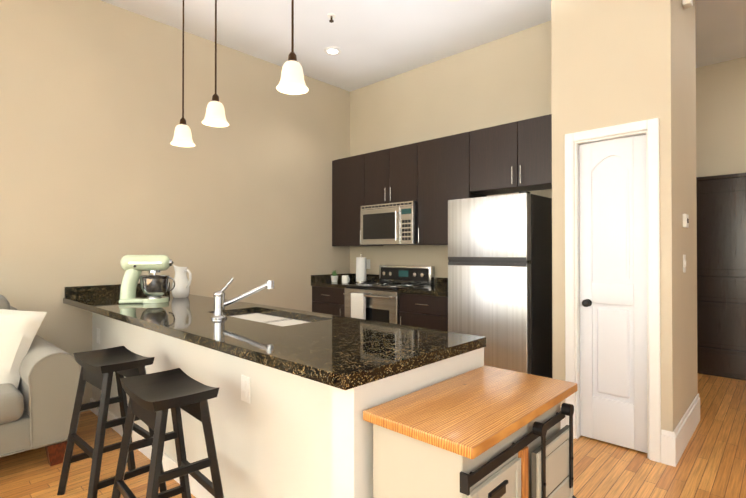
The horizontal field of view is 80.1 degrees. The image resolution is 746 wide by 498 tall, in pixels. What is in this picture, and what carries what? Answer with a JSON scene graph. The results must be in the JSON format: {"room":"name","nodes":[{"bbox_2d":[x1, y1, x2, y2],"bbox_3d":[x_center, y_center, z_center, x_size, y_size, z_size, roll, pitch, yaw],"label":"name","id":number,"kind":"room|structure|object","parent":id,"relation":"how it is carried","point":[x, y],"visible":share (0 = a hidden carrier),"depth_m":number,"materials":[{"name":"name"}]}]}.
{"room":"kitchen","nodes":[
{"label":"kitchen","id":0,"kind":"room"},
{"bbox_2d":[0,0,349,411],"bbox_3d":[-2.896,-0.378,3.019,0.100,3.350,7.700,0,-1,43],"label":"wall","id":1,"kind":"structure","parent":0,"point":[101,176],"depth_m":3.90,"materials":[{"name":"paint"}]},
{"bbox_2d":[64,282,169,297],"bbox_3d":[-2.127,0.340,3.745,0.020,0.084,0.800,0,-1,43],"label":"backsplash","id":2,"kind":"structure","parent":1,"relation":"attached to","point":[75,291],"depth_m":3.57,"materials":[{"name":"black stone"}]},
{"bbox_2d":[0,373,745,497],"bbox_3d":[0.613,1.313,1.194,7.700,0.060,9.850,0,-1,43],"label":"floor","id":3,"kind":"structure","parent":0,"point":[711,463],"depth_m":2.63,"materials":[{"name":"brown wood"}]},
{"bbox_2d":[0,294,80,465],"bbox_3d":[-2.829,0.790,2.276,0.940,1.003,2.081,0,-1,43],"label":"sofa","id":4,"kind":"object","parent":3,"relation":"on","point":[39,378],"visible":0.94,"depth_m":2.64,"materials":[{"name":"fabric"}]},
{"bbox_2d":[0,309,46,388],"bbox_3d":[-2.406,0.610,2.730,0.365,0.634,0.604,0,-1,43],"label":"pillow","id":5,"kind":"object","parent":4,"relation":"on","point":[18,329],"depth_m":2.74,"materials":[{"name":"fabric"}]},
{"bbox_2d":[57,346,166,497],"bbox_3d":[-1.367,0.925,2.330,0.481,0.737,0.402,0,-1,43],"label":"stool","id":6,"kind":"object","parent":3,"relation":"on","point":[99,367],"visible":0.9,"depth_m":2.30,"materials":[{"name":"black wood"}]},
{"bbox_2d":[111,368,223,497],"bbox_3d":[-0.848,0.921,1.831,0.388,0.737,0.468,0,-1,-44],"label":"stool","id":7,"kind":"object","parent":3,"relation":"on","point":[154,397],"visible":1,"depth_m":1.79,"materials":[{"name":"black wood"}]},
{"bbox_2d":[91,314,466,497],"bbox_3d":[-0.948,0.855,2.747,3.099,0.880,0.580,0,-1,43],"label":"base cabinet","id":8,"kind":"object","parent":3,"relation":"on","point":[300,392],"depth_m":1.88,"materials":[{"name":"paint"}]},
{"bbox_2d":[63,290,485,389],"bbox_3d":[-0.970,0.394,2.655,3.199,0.040,0.810,0,-1,43],"label":"countertop","id":9,"kind":"structure","parent":8,"relation":"on","point":[341,352],"depth_m":1.84,"materials":[{"name":"black stone"}]},
{"bbox_2d":[119,255,174,303],"bbox_3d":[-1.616,0.209,3.152,0.267,0.336,0.338,0,-1,43],"label":"mixer","id":10,"kind":"object","parent":9,"relation":"on","point":[154,287],"visible":1,"depth_m":3.10,"materials":[{"name":"green"}]},
{"bbox_2d":[171,265,191,297],"bbox_3d":[-1.501,0.252,3.475,0.179,0.256,0.132,0,-1,43],"label":"pitcher","id":11,"kind":"object","parent":9,"relation":"on","point":[181,289],"visible":0.98,"depth_m":3.44,"materials":[{"name":"white ceramic"}]},
{"bbox_2d":[211,278,273,318],"bbox_3d":[-0.758,0.263,2.458,0.326,0.219,0.292,0,-1,43],"label":"faucet","id":12,"kind":"object","parent":9,"relation":"on","point":[220,303],"visible":1,"depth_m":2.38,"materials":[{"name":"silver metal"}]},
{"bbox_2d":[231,310,318,325],"bbox_3d":[-0.594,0.502,2.500,0.756,0.202,0.336,0,-1,43],"label":"sink","id":13,"kind":"object","parent":9,"relation":"in","point":[259,315],"depth_m":2.64,"materials":[{"name":"white ceramic"}]},
{"bbox_2d":[343,265,434,323],"bbox_3d":[0.155,0.749,4.792,0.756,1.125,0.708,0,-1,43],"label":"stove","id":14,"kind":"object","parent":3,"relation":"on","point":[376,301],"visible":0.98,"depth_m":4.64,"materials":[{"name":"grey metal"}]},
{"bbox_2d":[311,114,551,330],"bbox_3d":[0.534,0.104,4.485,2.896,2.410,0.661,0,-1,43],"label":"kitchen cabinets","id":15,"kind":"object","parent":3,"relation":"on","point":[401,195],"visible":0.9,"depth_m":4.45,"materials":[{"name":"brown wood"}]},
{"bbox_2d":[331,270,337,281],"bbox_3d":[-0.460,0.324,5.294,0.096,0.140,0.096,0,-1,43],"label":"plant pot","id":16,"kind":"object","parent":15,"relation":"on","point":[334,277],"visible":1,"depth_m":5.27,"materials":[{"name":"white ceramic"}]},
{"bbox_2d":[342,275,349,283],"bbox_3d":[-0.305,0.347,5.040,0.113,0.090,0.080,0,-1,43],"label":"mug","id":17,"kind":"object","parent":15,"relation":"on","point":[345,279],"visible":1,"depth_m":5.02,"materials":[{"name":"white ceramic"}]},
{"bbox_2d":[355,253,366,281],"bbox_3d":[-0.141,0.221,5.298,0.140,0.346,0.140,0,-1,43],"label":"paper towel","id":18,"kind":"object","parent":15,"relation":"on","point":[361,269],"visible":1,"depth_m":5.24,"materials":[{"name":"white paper"}]},
{"bbox_2d":[311,273,447,296],"bbox_3d":[0.193,0.369,4.815,1.944,0.125,0.643,0,-1,43],"label":"countertop","id":19,"kind":"structure","parent":15,"relation":"on","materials":[{"name":"stone"}]},
{"bbox_2d":[360,201,417,244],"bbox_3d":[0.252,-0.268,4.903,0.754,0.440,0.441,0,-1,43],"label":"microwave","id":20,"kind":"object","parent":15,"relation":"in","point":[389,222],"depth_m":4.74,"materials":[{"name":"grey metal"}]},
{"bbox_2d":[363,366,576,497],"bbox_3d":[0.356,0.879,1.420,0.390,0.812,0.715,0,-1,43],"label":"cart","id":21,"kind":"object","parent":3,"relation":"on","point":[487,432],"visible":1,"depth_m":1.28,"materials":[{"name":"brown wood"}]},
{"bbox_2d":[448,191,551,377],"bbox_3d":[1.141,0.431,3.861,0.715,1.745,0.682,0,-1,43],"label":"fridge","id":22,"kind":"object","parent":3,"relation":"on","point":[500,273],"visible":0.62,"depth_m":3.56,"materials":[{"name":"grey metal"}]},
{"bbox_2d":[696,173,745,380],"bbox_3d":[3.594,0.278,4.752,1.000,2.064,0.388,0,-1,43],"label":"door","id":23,"kind":"structure","parent":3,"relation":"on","point":[721,275],"depth_m":4.51,"materials":[{"name":"brown wood"}]},
{"bbox_2d":[101,0,745,91],"bbox_3d":[0.613,-2.117,1.220,7.700,0.100,9.850,0,-1,43],"label":"ceiling","id":24,"kind":"structure","parent":0,"point":[374,41],"depth_m":4.09,"materials":[{"name":"paint"}]},
{"bbox_2d":[170,0,194,146],"bbox_3d":[-1.251,-1.371,2.925,0.152,1.364,0.152,0,-1,43],"label":"pendant light","id":25,"kind":"object","parent":24,"relation":"hanging from","point":[182,135],"visible":1,"depth_m":2.92,"materials":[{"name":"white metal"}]},
{"bbox_2d":[202,0,228,126],"bbox_3d":[-0.930,-1.398,2.625,0.152,1.314,0.152,0,-1,43],"label":"pendant light","id":26,"kind":"object","parent":24,"relation":"hanging from","point":[215,114],"visible":1,"depth_m":2.61,"materials":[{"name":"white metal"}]},
{"bbox_2d":[276,0,308,94],"bbox_3d":[-0.383,-1.410,2.112,0.152,1.300,0.152,0,-1,43],"label":"pendant light","id":27,"kind":"object","parent":24,"relation":"hanging from","point":[292,82],"visible":1,"depth_m":2.09,"materials":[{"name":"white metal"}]},
{"bbox_2d":[328,13,335,22],"bbox_3d":[-0.363,-2.018,3.879,0.070,0.056,0.070,0,-1,43],"label":"sprinkler","id":28,"kind":"object","parent":24,"relation":"attached to","point":[331,16],"visible":1,"depth_m":3.87,"materials":[{"name":"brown metal"}]},
{"bbox_2d":[324,46,340,54],"bbox_3d":[-0.414,-2.035,4.557,0.176,0.012,0.176,0,-1,43],"label":"recessed light","id":29,"kind":"object","parent":24,"relation":"in","point":[331,50],"visible":1,"depth_m":4.55,"materials":[{"name":"white glass"}]},
{"bbox_2d":[350,21,551,277],"bbox_3d":[0.792,-0.364,4.764,2.900,3.350,0.111,0,-1,43],"label":"wall","id":30,"kind":"structure","parent":0,"point":[505,80],"depth_m":4.71,"materials":[{"name":"paint"}]},
{"bbox_2d":[366,259,369,268],"bbox_3d":[-0.062,0.186,5.490,0.075,0.120,0.010,0,-1,43],"label":"outlet","id":31,"kind":"object","parent":30,"relation":"attached to","point":[367,260],"depth_m":5.49,"materials":[{"name":"white plastic"}]},
{"bbox_2d":[551,0,697,431],"bbox_3d":[1.895,-0.376,3.260,0.766,3.350,1.000,0,-1,43],"label":"wall","id":32,"kind":"structure","parent":0,"point":[616,62],"depth_m":2.93,"materials":[{"name":"paint"}]},
{"bbox_2d":[579,134,646,452],"bbox_3d":[1.574,0.281,2.914,0.422,2.008,0.106,0,-1,43],"label":"door","id":33,"kind":"structure","parent":32,"relation":"in","point":[613,293],"depth_m":2.92,"materials":[{"name":"white wood"}]},
{"bbox_2d":[565,118,660,462],"bbox_3d":[1.575,0.249,2.925,0.560,2.095,0.120,0,-1,43],"label":"door frame","id":34,"kind":"structure","parent":32,"relation":"attached to","point":[650,127],"depth_m":2.79,"materials":[{"name":"white wood"}]},
{"bbox_2d":[667,393,699,466],"bbox_3d":[2.132,1.197,3.014,0.031,0.200,1.016,0,-1,43],"label":"baseboard","id":35,"kind":"structure","parent":32,"relation":"attached to","point":[674,443],"depth_m":2.83,"materials":[{"name":"white wood"}]},
{"bbox_2d":[696,57,745,176],"bbox_3d":[5.003,-0.372,3.775,4.800,3.350,0.100,0,-1,43],"label":"wall","id":36,"kind":"structure","parent":0,"point":[720,118],"depth_m":4.84,"materials":[{"name":"paint"}]}
]}

